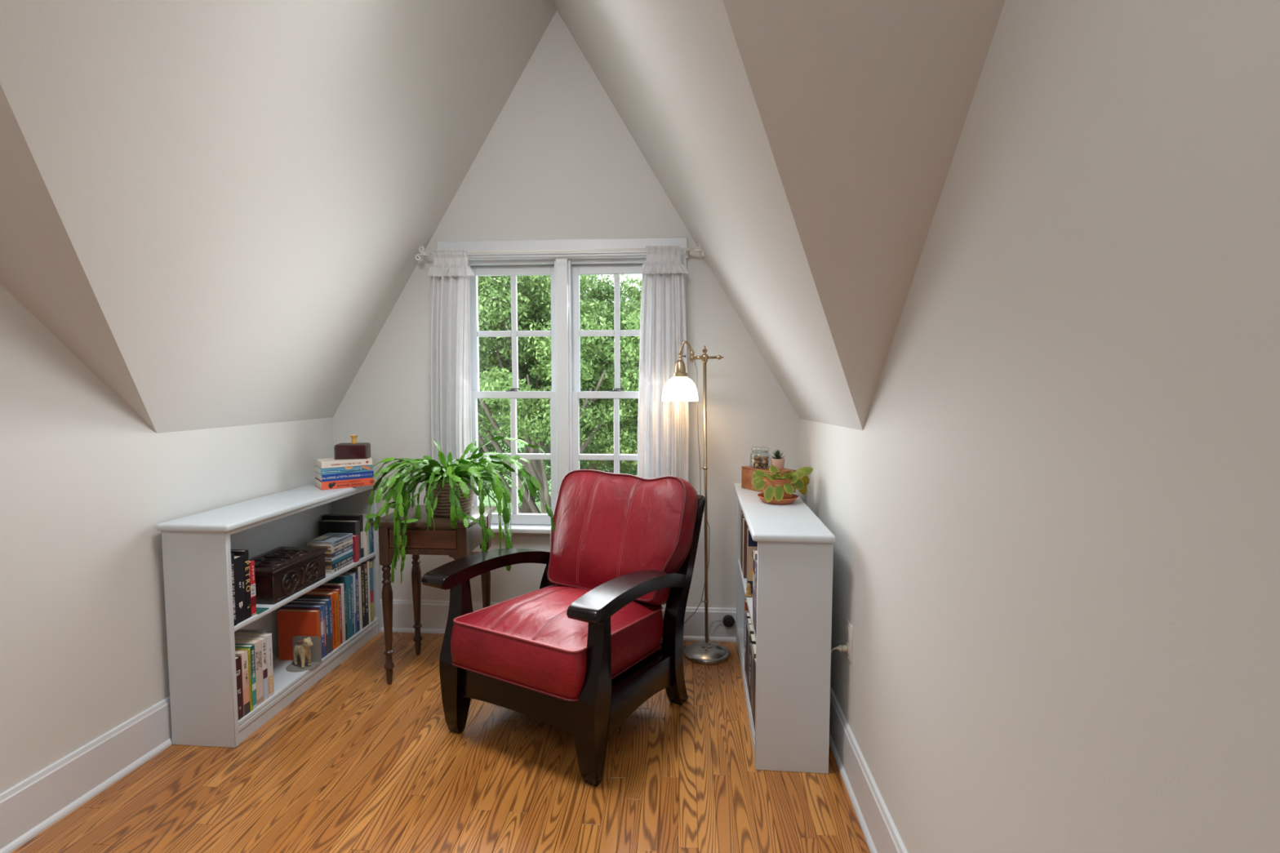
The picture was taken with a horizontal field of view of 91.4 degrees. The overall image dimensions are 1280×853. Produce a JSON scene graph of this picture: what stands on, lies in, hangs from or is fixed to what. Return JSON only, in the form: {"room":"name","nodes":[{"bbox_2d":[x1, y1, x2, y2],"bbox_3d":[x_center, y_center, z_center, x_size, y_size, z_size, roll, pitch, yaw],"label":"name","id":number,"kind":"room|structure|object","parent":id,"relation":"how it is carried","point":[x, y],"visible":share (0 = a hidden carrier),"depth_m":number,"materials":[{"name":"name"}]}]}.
{"room":"attic reading nook","nodes":[
{"label":"attic reading nook","id":0,"kind":"room"},
{"bbox_2d":[0,284,333,793],"bbox_3d":[-1.898,-0.396,0.525,0.001,3.358,5.434,0,4,6],"label":"wall","id":1,"kind":"structure","parent":0,"point":[86,485],"depth_m":1.96,"materials":[{"name":"paint"}]},
{"bbox_2d":[0,696,172,852],"bbox_3d":[-1.885,1.177,0.630,0.026,0.166,5.434,0,4,6],"label":"baseboard","id":2,"kind":"structure","parent":1,"relation":"attached to","point":[32,806],"depth_m":1.94,"materials":[{"name":"white paint"}]},
{"bbox_2d":[11,631,870,852],"bbox_3d":[-0.642,1.294,0.575,2.650,0.060,5.580,0,4,4],"label":"floor","id":3,"kind":"structure","parent":0,"point":[357,762],"depth_m":2.02,"materials":[{"name":"brown wood"}]},
{"bbox_2d":[156,479,380,747],"bbox_3d":[-1.519,0.711,2.735,0.266,0.812,1.073,0,4,5],"label":"bookcase","id":4,"kind":"object","parent":3,"relation":"on","point":[201,628],"visible":0.67,"depth_m":2.24,"materials":[{"name":"paint"}]},
{"bbox_2d":[231,553,237,626],"bbox_3d":[-1.538,0.585,2.243,0.171,0.262,0.022,0,4,5],"label":"book","id":5,"kind":"object","parent":4,"relation":"on","point":[232,554],"visible":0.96,"depth_m":2.24,"materials":[{"name":"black paper"}]},
{"bbox_2d":[235,656,243,719],"bbox_3d":[-1.535,0.952,2.274,0.161,0.228,0.036,0,4,5],"label":"book","id":6,"kind":"object","parent":4,"relation":"on","point":[238,664],"visible":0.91,"depth_m":2.27,"materials":[{"name":"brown paper"}]},
{"bbox_2d":[234,555,246,623],"bbox_3d":[-1.539,0.594,2.281,0.171,0.240,0.050,0,4,5],"label":"book","id":7,"kind":"object","parent":4,"relation":"on","point":[238,559],"visible":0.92,"depth_m":2.27,"materials":[{"name":"black paper"}]},
{"bbox_2d":[231,549,251,618],"bbox_3d":[-1.536,0.584,2.320,0.171,0.254,0.024,0,4,5],"label":"book","id":8,"kind":"object","parent":4,"relation":"on","point":[245,553],"visible":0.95,"depth_m":2.31,"materials":[{"name":"black paper"}]},
{"bbox_2d":[235,649,250,715],"bbox_3d":[-1.537,0.946,2.311,0.171,0.236,0.031,0,4,5],"label":"book","id":9,"kind":"object","parent":4,"relation":"on","point":[243,654],"visible":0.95,"depth_m":2.30,"materials":[{"name":"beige paper"}]},
{"bbox_2d":[235,648,253,711],"bbox_3d":[-1.533,0.943,2.332,0.171,0.238,0.009,0,4,5],"label":"book","id":10,"kind":"object","parent":4,"relation":"on","point":[246,649],"visible":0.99,"depth_m":2.32,"materials":[{"name":"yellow paper"}]},
{"bbox_2d":[235,644,257,710],"bbox_3d":[-1.532,0.939,2.349,0.171,0.243,0.021,0,4,5],"label":"book","id":11,"kind":"object","parent":4,"relation":"on","point":[251,646],"visible":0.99,"depth_m":2.34,"materials":[{"name":"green paper"}]},
{"bbox_2d":[234,638,263,706],"bbox_3d":[-1.536,0.936,2.381,0.181,0.246,0.037,0,4,5],"label":"book","id":12,"kind":"object","parent":4,"relation":"on","point":[257,642],"visible":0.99,"depth_m":2.37,"materials":[{"name":"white paper"}]},
{"bbox_2d":[235,629,265,633],"bbox_3d":[-1.569,0.927,2.470,0.190,0.252,0.012,0,4,5],"label":"book","id":13,"kind":"object","parent":4,"relation":"on","point":[238,630],"visible":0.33,"depth_m":2.46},
{"bbox_2d":[234,636,268,701],"bbox_3d":[-1.533,0.935,2.414,0.181,0.243,0.024,0,4,5],"label":"book","id":14,"kind":"object","parent":4,"relation":"on","point":[263,639],"visible":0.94,"depth_m":2.40,"materials":[{"name":"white paper"}]},
{"bbox_2d":[248,560,256,616],"bbox_3d":[-1.514,0.607,2.347,0.131,0.205,0.025,0,4,5],"label":"book","id":15,"kind":"object","parent":4,"relation":"on","point":[251,563],"visible":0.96,"depth_m":2.34,"materials":[{"name":"red paper"}]},
{"bbox_2d":[234,631,274,697],"bbox_3d":[-1.536,0.932,2.444,0.191,0.245,0.031,0,4,5],"label":"book","id":16,"kind":"object","parent":4,"relation":"on","point":[268,636],"visible":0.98,"depth_m":2.43,"materials":[{"name":"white paper"}]},
{"bbox_2d":[256,607,269,614],"bbox_3d":[-1.478,0.705,2.392,0.081,0.003,0.060,0,4,5],"label":"pamphlet","id":17,"kind":"object","parent":4,"relation":"on","point":[259,610],"visible":0.43,"depth_m":2.40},
{"bbox_2d":[248,546,328,604],"bbox_3d":[-1.529,0.619,2.638,0.229,0.142,0.370,0,4,5],"label":"box","id":18,"kind":"object","parent":4,"relation":"on","point":[280,572],"visible":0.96,"depth_m":2.59,"materials":[{"name":"brown wood"}]},
{"bbox_2d":[276,608,321,660],"bbox_3d":[-1.505,0.921,2.763,0.185,0.223,0.024,0,4,5],"label":"book","id":19,"kind":"object","parent":4,"relation":"on","point":[291,623],"visible":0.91,"depth_m":2.75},
{"bbox_2d":[279,604,324,658],"bbox_3d":[-1.506,0.913,2.786,0.191,0.236,0.021,0,4,5],"label":"book","id":20,"kind":"object","parent":4,"relation":"on","point":[320,607],"visible":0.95,"depth_m":2.77,"materials":[{"name":"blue paper"}]},
{"bbox_2d":[285,635,321,672],"bbox_3d":[-1.465,0.980,2.693,0.130,0.116,0.100,0,4,5],"label":"bookend","id":21,"kind":"object","parent":4,"relation":"on","point":[316,651],"visible":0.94,"depth_m":2.74,"materials":[{"name":"grey paint"}]},
{"bbox_2d":[293,636,312,668],"bbox_3d":[-1.452,0.969,2.695,0.130,0.132,0.046,2,4,30],"label":"animal","id":22,"kind":"object","parent":21,"relation":"on","point":[304,650],"visible":1,"depth_m":2.68},
{"bbox_2d":[286,600,328,655],"bbox_3d":[-1.499,0.909,2.822,0.181,0.240,0.023,0,4,5],"label":"book","id":23,"kind":"object","parent":4,"relation":"on","point":[302,602],"visible":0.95,"depth_m":2.81,"materials":[{"name":"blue paper"}]},
{"bbox_2d":[294,604,326,656],"bbox_3d":[-1.499,0.914,2.803,0.181,0.232,0.012,0,4,5],"label":"book","id":24,"kind":"object","parent":4,"relation":"on","point":[323,606],"visible":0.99,"depth_m":2.79,"materials":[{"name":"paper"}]},
{"bbox_2d":[293,597,333,653],"bbox_3d":[-1.496,0.906,2.848,0.181,0.243,0.027,0,4,5],"label":"book","id":25,"kind":"object","parent":4,"relation":"on","point":[328,600],"visible":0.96,"depth_m":2.84,"materials":[{"name":"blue paper"}]},
{"bbox_2d":[298,591,337,650],"bbox_3d":[-1.499,0.894,2.878,0.191,0.262,0.031,0,4,5],"label":"book","id":26,"kind":"object","parent":4,"relation":"on","point":[331,595],"visible":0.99,"depth_m":2.86,"materials":[{"name":"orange paper"}]},
{"bbox_2d":[309,590,340,647],"bbox_3d":[-1.490,0.894,2.906,0.181,0.258,0.024,0,4,5],"label":"book","id":27,"kind":"object","parent":4,"relation":"on","point":[336,593],"visible":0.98,"depth_m":2.90,"materials":[{"name":"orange paper"}]},
{"bbox_2d":[312,587,342,644],"bbox_3d":[-1.491,0.890,2.932,0.181,0.262,0.024,0,4,5],"label":"book","id":28,"kind":"object","parent":4,"relation":"on","point":[315,588],"visible":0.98,"depth_m":2.93,"materials":[{"name":"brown paper"}]},
{"bbox_2d":[316,582,345,643],"bbox_3d":[-1.487,0.880,2.955,0.180,0.280,0.020,0,4,5],"label":"book","id":29,"kind":"object","parent":4,"relation":"on","point":[326,585],"visible":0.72,"depth_m":2.94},
{"bbox_2d":[325,574,351,639],"bbox_3d":[-1.499,0.864,3.002,0.211,0.305,0.039,0,4,5],"label":"book","id":30,"kind":"object","parent":4,"relation":"on","point":[343,579],"visible":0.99,"depth_m":2.99,"materials":[{"name":"teal paper"}]},
{"bbox_2d":[325,559,353,573],"bbox_3d":[-1.460,0.660,2.954,0.118,0.017,0.181,0,4,5],"label":"book","id":31,"kind":"object","parent":4,"relation":"on","point":[327,571],"visible":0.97,"depth_m":2.92,"materials":[{"name":"white paper"}]},
{"bbox_2d":[324,554,353,569],"bbox_3d":[-1.460,0.638,2.955,0.122,0.023,0.176,0,4,5],"label":"book","id":32,"kind":"object","parent":31,"relation":"on","point":[335,566],"visible":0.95,"depth_m":2.91,"materials":[{"name":"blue paper"}]},
{"bbox_2d":[324,551,353,564],"bbox_3d":[-1.461,0.618,2.955,0.123,0.016,0.178,0,4,5],"label":"book","id":33,"kind":"object","parent":32,"relation":"on","point":[350,553],"visible":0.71,"depth_m":2.92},
{"bbox_2d":[324,548,352,561],"bbox_3d":[-1.458,0.603,2.947,0.117,0.013,0.177,0,4,5],"label":"book","id":34,"kind":"object","parent":33,"relation":"on","point":[327,559],"visible":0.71,"depth_m":2.90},
{"bbox_2d":[324,543,353,558],"bbox_3d":[-1.458,0.585,2.951,0.119,0.020,0.176,0,4,5],"label":"book","id":35,"kind":"object","parent":34,"relation":"on","point":[351,546],"visible":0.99,"depth_m":2.91,"materials":[{"name":"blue paper"}]},
{"bbox_2d":[324,539,352,553],"bbox_3d":[-1.462,0.565,2.948,0.126,0.019,0.181,0,4,5],"label":"book","id":36,"kind":"object","parent":35,"relation":"on","point":[350,542],"visible":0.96,"depth_m":2.92,"materials":[{"name":"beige paper"}]},
{"bbox_2d":[306,536,352,549],"bbox_3d":[-1.460,0.547,2.947,0.116,0.015,0.179,0,4,5],"label":"book","id":37,"kind":"object","parent":36,"relation":"on","point":[329,547],"visible":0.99,"depth_m":2.87,"materials":[{"name":"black paper"}]},
{"bbox_2d":[306,533,352,546],"bbox_3d":[-1.461,0.530,2.948,0.124,0.017,0.177,0,4,5],"label":"book","id":38,"kind":"object","parent":37,"relation":"on","point":[328,539],"visible":1,"depth_m":2.91,"materials":[{"name":"grey paper"}]},
{"bbox_2d":[311,533,348,541],"bbox_3d":[-1.462,0.522,2.952,0.105,0.001,0.145,0,4,5],"label":"picture","id":39,"kind":"object","parent":38,"relation":"on","point":[328,536],"depth_m":2.94},
{"bbox_2d":[319,519,360,559],"bbox_3d":[-1.488,0.562,3.102,0.190,0.192,0.039,0,4,5],"label":"book","id":40,"kind":"object","parent":4,"relation":"on","point":[326,526],"visible":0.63,"depth_m":3.08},
{"bbox_2d":[335,582,347,640],"bbox_3d":[-1.481,0.881,2.973,0.171,0.275,0.015,0,4,5],"label":"book","id":41,"kind":"object","parent":4,"relation":"on","point":[344,584],"visible":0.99,"depth_m":2.96,"materials":[{"name":"white paper"}]},
{"bbox_2d":[321,514,364,558],"bbox_3d":[-1.490,0.549,3.136,0.200,0.213,0.026,0,4,5],"label":"book","id":42,"kind":"object","parent":4,"relation":"on","point":[326,517],"visible":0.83,"depth_m":3.12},
{"bbox_2d":[315,477,374,489],"bbox_3d":[-1.425,0.266,3.019,0.232,0.037,0.156,-3,5,-38],"label":"book","id":43,"kind":"object","parent":4,"relation":"on","point":[369,481],"visible":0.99,"depth_m":2.95,"materials":[{"name":"orange paper"}]},
{"bbox_2d":[315,471,373,481],"bbox_3d":[-1.427,0.232,3.017,0.229,0.031,0.154,-3,5,-38],"label":"book","id":44,"kind":"object","parent":43,"relation":"on","point":[338,477],"visible":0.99,"depth_m":2.96,"materials":[{"name":"blue paper"}]},
{"bbox_2d":[314,464,373,475],"bbox_3d":[-1.429,0.201,3.014,0.228,0.030,0.153,-3,5,-38],"label":"book","id":45,"kind":"object","parent":44,"relation":"on","point":[320,471],"visible":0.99,"depth_m":2.95,"materials":[{"name":"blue paper"}]},
{"bbox_2d":[315,457,372,468],"bbox_3d":[-1.426,0.171,3.009,0.222,0.030,0.151,-3,5,-38],"label":"book","id":46,"kind":"object","parent":45,"relation":"on","point":[326,463],"visible":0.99,"depth_m":2.95,"materials":[{"name":"white paper"}]},
{"bbox_2d":[333,442,370,459],"bbox_3d":[-1.390,0.118,3.025,0.146,0.072,0.086,-1,4,-11],"label":"box","id":47,"kind":"object","parent":46,"relation":"on","point":[358,450],"visible":1,"depth_m":2.98,"materials":[{"name":"brown"}]},
{"bbox_2d":[324,468,368,473],"bbox_3d":[-1.380,0.209,2.956,0.203,0.020,0.002,-3,5,-38],"label":"print","id":48,"kind":"object","parent":45,"relation":"on","point":[360,468],"depth_m":2.94},
{"bbox_2d":[341,573,356,634],"bbox_3d":[-1.484,0.864,3.057,0.190,0.298,0.016,0,4,5],"label":"book","id":49,"kind":"object","parent":4,"relation":"on","point":[353,575],"visible":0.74,"depth_m":3.04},
{"bbox_2d":[334,513,367,556],"bbox_3d":[-1.455,0.547,3.150,0.160,0.216,0.006,0,4,5],"label":"book","id":50,"kind":"object","parent":4,"relation":"on","point":[364,519],"visible":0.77,"depth_m":3.14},
{"bbox_2d":[344,571,359,632],"bbox_3d":[-1.483,0.863,3.080,0.191,0.298,0.028,0,4,5],"label":"book","id":51,"kind":"object","parent":4,"relation":"on","point":[355,572],"visible":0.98,"depth_m":3.07,"materials":[{"name":"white paper"}]},
{"bbox_2d":[350,576,354,635],"bbox_3d":[-1.487,0.870,3.035,0.191,0.290,0.024,0,4,5],"label":"book","id":52,"kind":"object","parent":4,"relation":"on","point":[351,577],"visible":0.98,"depth_m":3.03,"materials":[{"name":"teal paper"}]},
{"bbox_2d":[346,565,362,630],"bbox_3d":[-1.490,0.851,3.107,0.210,0.318,0.022,0,4,5],"label":"book","id":53,"kind":"object","parent":4,"relation":"on","point":[357,568],"visible":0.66,"depth_m":3.10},
{"bbox_2d":[352,534,359,562],"bbox_3d":[-1.438,0.597,3.062,0.110,0.128,0.032,0,4,5],"label":"book","id":54,"kind":"object","parent":4,"relation":"on","point":[355,537],"visible":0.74,"depth_m":3.05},
{"bbox_2d":[357,563,365,628],"bbox_3d":[-1.482,0.847,3.132,0.201,0.322,0.028,0,4,5],"label":"book","id":55,"kind":"object","parent":4,"relation":"on","point":[362,565],"visible":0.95,"depth_m":3.12,"materials":[{"name":"paper"}]},
{"bbox_2d":[362,562,368,626],"bbox_3d":[-1.480,0.847,3.163,0.201,0.318,0.031,0,4,5],"label":"book","id":56,"kind":"object","parent":4,"relation":"on","point":[366,588],"visible":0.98,"depth_m":3.15,"materials":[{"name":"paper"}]},
{"bbox_2d":[364,560,370,623],"bbox_3d":[-1.476,0.843,3.186,0.200,0.322,0.015,0,4,5],"label":"book","id":57,"kind":"object","parent":4,"relation":"on","point":[367,562],"visible":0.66,"depth_m":3.18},
{"bbox_2d":[366,514,373,552],"bbox_3d":[-1.450,0.552,3.222,0.151,0.196,0.018,0,4,5],"label":"book","id":58,"kind":"object","parent":4,"relation":"on","point":[372,534],"visible":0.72,"depth_m":3.22,"materials":[{"name":"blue paper"}]},
{"bbox_2d":[368,560,373,622],"bbox_3d":[-1.475,0.846,3.215,0.200,0.312,0.029,0,4,5],"label":"book","id":59,"kind":"object","parent":4,"relation":"on","point":[371,571],"visible":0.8,"depth_m":3.21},
{"bbox_2d":[370,504,496,684],"bbox_3d":[-0.910,0.750,2.830,0.426,0.722,0.377,0,4,4],"label":"side table","id":60,"kind":"object","parent":3,"relation":"on","point":[460,542],"visible":0.53,"depth_m":2.67,"materials":[{"name":"brown wood"}]},
{"bbox_2d":[364,435,555,583],"bbox_3d":[-0.805,0.345,2.758,0.770,0.605,0.586,-1,4,-19],"label":"potted plant","id":61,"kind":"object","parent":60,"relation":"on","point":[451,492],"visible":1,"depth_m":2.64,"materials":[{"name":"plant"}]},
{"bbox_2d":[425,479,475,517],"bbox_3d":[-0.846,0.311,2.794,0.212,0.158,0.212,0,4,4],"label":"pot","id":62,"kind":"object","parent":61,"relation":"on","point":[442,509],"depth_m":2.71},
{"bbox_2d":[421,469,705,786],"bbox_3d":[-0.242,0.672,2.478,0.760,0.925,0.903,2,4,30],"label":"armchair","id":63,"kind":"object","parent":3,"relation":"on","point":[577,654],"visible":1,"depth_m":2.31,"materials":[{"name":"leather"}]},
{"bbox_2d":[450,586,663,698],"bbox_3d":[-0.292,0.762,2.387,0.576,0.221,0.639,2,0,30],"label":"seat cushion","id":64,"kind":"object","parent":63,"relation":"on","point":[529,641],"depth_m":2.18,"materials":[{"name":"red leather"}]},
{"bbox_2d":[549,471,697,605],"bbox_3d":[-0.098,0.452,2.653,0.642,0.523,0.184,2,-18,30],"label":"cushion","id":65,"kind":"object","parent":63,"relation":"on","point":[609,526],"depth_m":2.56,"materials":[{"name":"red leather"}]},
{"bbox_2d":[661,340,728,664],"bbox_3d":[0.267,0.349,2.970,0.326,1.504,0.218,1,4,11],"label":"floor lamp","id":66,"kind":"object","parent":3,"relation":"on","point":[679,388],"visible":0.99,"depth_m":2.92,"materials":[{"name":"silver metal"}]},
{"bbox_2d":[733,483,835,773],"bbox_3d":[0.549,0.721,2.588,0.266,0.812,1.073,0,4,5],"label":"bookcase","id":67,"kind":"object","parent":3,"relation":"on","point":[793,636],"visible":0.81,"depth_m":2.08,"materials":[{"name":"paint"}]},
{"bbox_2d":[743,519,747,578],"bbox_3d":[0.565,0.548,2.792,0.200,0.262,0.028,0,4,5],"label":"book","id":68,"kind":"object","parent":67,"relation":"on","point":[745,526],"visible":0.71,"depth_m":2.79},
{"bbox_2d":[743,599,748,646],"bbox_3d":[0.582,0.913,2.871,0.200,0.225,0.041,0,4,5],"label":"book","id":69,"kind":"object","parent":67,"relation":"on","point":[746,609],"visible":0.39,"depth_m":2.86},
{"bbox_2d":[744,611,750,677],"bbox_3d":[0.536,0.913,2.605,0.191,0.262,0.052,0,4,5],"label":"book","id":70,"kind":"object","parent":67,"relation":"on","point":[747,613],"visible":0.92,"depth_m":2.61,"materials":[{"name":"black paper"}]},
{"bbox_2d":[746,617,751,684],"bbox_3d":[0.530,0.919,2.541,0.190,0.258,0.072,0,4,5],"label":"book","id":71,"kind":"object","parent":67,"relation":"on","point":[748,620],"visible":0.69,"depth_m":2.55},
{"bbox_2d":[745,582,752,597],"bbox_3d":[0.444,0.667,2.554,0.030,0.056,0.029,-1,4,-13],"label":"carving","id":72,"kind":"object","parent":67,"relation":"on","point":[748,594],"visible":1,"depth_m":2.55,"materials":[{"name":"brown wood"}]},
{"bbox_2d":[746,623,753,693],"bbox_3d":[0.523,0.922,2.463,0.190,0.262,0.077,0,4,5],"label":"book","id":73,"kind":"object","parent":67,"relation":"on","point":[750,630],"visible":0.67,"depth_m":2.46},
{"bbox_2d":[746,527,757,594],"bbox_3d":[0.546,0.559,2.591,0.200,0.268,0.045,0,4,5],"label":"book","id":74,"kind":"object","parent":67,"relation":"on","point":[751,544],"visible":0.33,"depth_m":2.58,"materials":[{"name":"black paper"}]},
{"bbox_2d":[747,581,752,594],"bbox_3d":[0.545,0.666,2.576,0.199,0.054,0.001,0,4,5],"label":"print","id":75,"kind":"object","parent":74,"relation":"attached to","point":[750,582],"depth_m":2.58},
{"bbox_2d":[747,546,757,581],"bbox_3d":[0.545,0.562,2.569,0.199,0.155,0.002,0,4,5],"label":"print","id":76,"kind":"object","parent":74,"relation":"on","point":[750,559],"depth_m":2.58},
{"bbox_2d":[748,530,757,546],"bbox_3d":[0.545,0.461,2.562,0.199,0.067,0.001,0,4,5],"label":"print","id":77,"kind":"object","parent":74,"relation":"on","point":[751,543],"depth_m":2.57},
{"bbox_2d":[748,633,755,706],"bbox_3d":[0.516,0.931,2.384,0.191,0.255,0.077,0,4,5],"label":"book","id":78,"kind":"object","parent":67,"relation":"on","point":[752,638],"visible":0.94,"depth_m":2.38,"materials":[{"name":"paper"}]},
{"bbox_2d":[751,643,755,716],"bbox_3d":[0.508,0.940,2.298,0.190,0.248,0.092,0,4,5],"label":"book","id":79,"kind":"object","parent":67,"relation":"on","point":[753,645],"visible":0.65,"depth_m":2.30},
{"bbox_2d":[752,657,755,731],"bbox_3d":[0.498,0.954,2.181,0.190,0.236,0.137,0,4,5],"label":"book","id":80,"kind":"object","parent":67,"relation":"on","point":[754,658],"visible":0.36,"depth_m":2.21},
{"bbox_2d":[752,549,757,627],"bbox_3d":[0.503,0.583,2.237,0.190,0.268,0.059,0,4,5],"label":"book","id":81,"kind":"object","parent":67,"relation":"on","point":[755,551],"visible":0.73,"depth_m":2.24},
{"bbox_2d":[754,559,757,634],"bbox_3d":[0.497,0.596,2.178,0.191,0.250,0.058,0,4,5],"label":"book","id":82,"kind":"object","parent":67,"relation":"on","point":[756,560],"visible":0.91,"depth_m":2.18,"materials":[{"name":"white paper"}]},
{"bbox_2d":[741,465,795,493],"bbox_3d":[0.590,0.243,2.880,0.130,0.103,0.227,-2,4,-31],"label":"wooden box","id":83,"kind":"object","parent":67,"relation":"on","point":[747,472],"visible":0.4,"depth_m":2.89,"materials":[{"name":"orange wood"}]},
{"bbox_2d":[750,446,770,468],"bbox_3d":[0.555,0.143,2.889,0.092,0.095,0.092,0,4,4],"label":"glass jar","id":84,"kind":"object","parent":83,"relation":"on","point":[753,451],"visible":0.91,"depth_m":2.88,"materials":[{"name":"clear glass"}]},
{"bbox_2d":[769,448,785,469],"bbox_3d":[0.627,0.148,2.847,0.069,0.090,0.069,2,4,26],"label":"potted succulent","id":85,"kind":"object","parent":83,"relation":"on","point":[779,462],"visible":0.96,"depth_m":2.83,"materials":[{"name":"ceramic"}]},
{"bbox_2d":[769,457,785,469],"bbox_3d":[0.627,0.169,2.849,0.068,0.048,0.068,0,4,4],"label":"pot","id":86,"kind":"object","parent":85,"relation":"on","point":[779,462],"depth_m":2.82,"materials":[{"name":"beige"}]},
{"bbox_2d":[757,493,798,504],"bbox_3d":[0.573,0.299,2.598,0.168,0.026,0.168,0,4,4],"label":"saucer","id":87,"kind":"object","parent":67,"relation":"on","point":[784,501],"visible":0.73,"depth_m":2.54,"materials":[{"name":"ceramic"}]},
{"bbox_2d":[751,465,813,502],"bbox_3d":[0.583,0.236,2.602,0.204,0.141,0.214,-3,5,-38],"label":"potted violet","id":88,"kind":"object","parent":87,"relation":"on","point":[776,486],"visible":0.99,"depth_m":2.55,"materials":[{"name":"plant"}]},
{"bbox_2d":[761,475,794,498],"bbox_3d":[0.573,0.259,2.595,0.134,0.097,0.134,0,4,4],"label":"pot","id":89,"kind":"object","parent":88,"relation":"on","point":[772,486],"depth_m":2.53,"materials":[{"name":"ceramic"}]},
{"bbox_2d":[0,0,1004,433],"bbox_3d":[-0.704,-0.962,0.402,2.605,2.212,5.430,0,4,4],"label":"ceiling","id":90,"kind":"structure","parent":0,"point":[220,209],"depth_m":1.79,"materials":[{"name":"paint"}]},
{"bbox_2d":[333,10,799,608],"bbox_3d":[-0.401,-0.465,3.217,2.393,3.135,0.150,0,4,4],"label":"wall","id":91,"kind":"structure","parent":0,"point":[558,160],"depth_m":3.10,"materials":[{"name":"paint"}]},
{"bbox_2d":[379,599,736,642],"bbox_3d":[-0.407,1.002,3.229,2.341,0.166,0.026,0,4,4],"label":"baseboard","id":92,"kind":"structure","parent":91,"relation":"attached to","point":[433,614],"depth_m":3.27,"materials":[{"name":"white paint"}]},
{"bbox_2d":[436,237,687,552],"bbox_3d":[-0.388,-0.142,3.232,1.292,1.583,0.262,0,4,4],"label":"window","id":93,"kind":"structure","parent":91,"relation":"in","point":[529,531],"depth_m":3.19,"materials":[{"name":"white paint"}]},
{"bbox_2d":[414,243,705,260],"bbox_3d":[-0.391,-0.851,3.059,1.437,0.070,0.070,0,4,4],"label":"curtain rod","id":94,"kind":"object","parent":93,"relation":"attached to","point":[686,250],"visible":0.82,"depth_m":3.03,"materials":[{"name":"white metal"}]},
{"bbox_2d":[426,248,475,474],"bbox_3d":[-0.937,-0.189,3.116,0.264,1.360,0.081,0,4,4],"label":"curtain","id":95,"kind":"object","parent":94,"relation":"hanging from","point":[450,379],"visible":0.83,"depth_m":3.10,"materials":[{"name":"white fabric"}]},
{"bbox_2d":[637,245,688,481],"bbox_3d":[0.110,-0.184,3.037,0.253,1.360,0.079,0,4,4],"label":"curtain","id":96,"kind":"object","parent":94,"relation":"hanging from","point":[663,427],"visible":0.85,"depth_m":3.03,"materials":[{"name":"white fabric"}]},
{"bbox_2d":[708,614,734,641],"bbox_3d":[0.404,1.011,3.140,0.152,0.116,0.050,-1,4,-20],"label":"plug","id":97,"kind":"object","parent":91,"relation":"attached to","point":[728,620],"visible":0.98,"depth_m":3.14,"materials":[{"name":"black plastic"}]},
{"bbox_2d":[798,0,1279,852],"bbox_3d":[0.559,-0.384,0.351,0.001,3.358,5.430,0,4,5],"label":"wall","id":98,"kind":"structure","parent":0,"point":[1053,513],"depth_m":0.84,"materials":[{"name":"paint"}]},
{"bbox_2d":[831,644,848,653],"bbox_3d":[0.672,0.928,2.173,0.049,0.412,0.173,0,4,5],"label":"plug","id":99,"kind":"object","parent":98,"relation":"attached to","point":[840,647],"visible":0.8,"depth_m":2.08,"materials":[{"name":"beige"}]},
{"bbox_2d":[844,618,853,662],"bbox_3d":[0.694,0.712,2.081,0.008,0.120,0.072,0,4,5],"label":"wall outlet","id":100,"kind":"object","parent":98,"relation":"attached to","point":[849,628],"visible":0.97,"depth_m":2.06,"materials":[{"name":"white plastic"}]},
{"bbox_2d":[829,684,907,852],"bbox_3d":[0.546,1.189,0.459,0.026,0.166,5.430,0,4,5],"label":"baseboard","id":101,"kind":"structure","parent":98,"relation":"attached to","point":[881,834],"depth_m":1.88,"materials":[{"name":"white paint"}]},
{"label":"outside","id":102,"kind":"structure","parent":0,"visible":0},
{"bbox_3d":[1.310,3.252,18.715,80.000,0.070,5.000,0,4,4],"label":"road","id":103,"kind":"object","parent":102,"visible":0},
{"bbox_2d":[478,409,637,513],"bbox_3d":[-3.333,0.376,17.448,11.265,5.930,6.423,0,4,4],"label":"tree","id":104,"kind":"object","parent":103,"relation":"on","point":[525,508],"visible":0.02,"depth_m":16.75,"materials":[{"name":"green plant"}]},
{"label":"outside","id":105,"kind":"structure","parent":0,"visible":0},
{"bbox_2d":[479,427,637,513],"bbox_3d":[3.336,1.326,47.178,120.000,0.001,85.800,0,4,4],"label":"ground","id":106,"kind":"structure","parent":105,"point":[486,503],"depth_m":24.90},
{"bbox_2d":[477,337,509,446],"bbox_3d":[-4.770,0.441,10.995,4.662,6.663,4.566,-3,5,-39],"label":"tree","id":107,"kind":"object","parent":106,"relation":"on","point":[500,424],"visible":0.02,"depth_m":10.63,"materials":[{"name":"green plant"}]},
{"bbox_2d":[477,274,640,513],"bbox_3d":[-1.431,0.730,8.765,4.934,6.370,3.324,0,4,-1],"label":"tree","id":108,"kind":"object","parent":106,"relation":"on","point":[534,308],"visible":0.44,"depth_m":7.96,"materials":[{"name":"green plant"}]},
{"bbox_2d":[482,287,641,475],"bbox_3d":[-0.661,0.342,12.698,6.052,6.632,4.548,-1,4,-9],"label":"tree","id":109,"kind":"object","parent":106,"relation":"on","point":[622,467],"visible":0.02,"depth_m":11.77,"materials":[{"name":"green plant"}]},
{"bbox_2d":[579,276,641,467],"bbox_3d":[0.850,0.741,9.512,4.738,6.252,3.098,0,4,-6],"label":"tree","id":110,"kind":"object","parent":106,"relation":"on","point":[628,446],"visible":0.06,"depth_m":8.72,"materials":[{"name":"green plant"}]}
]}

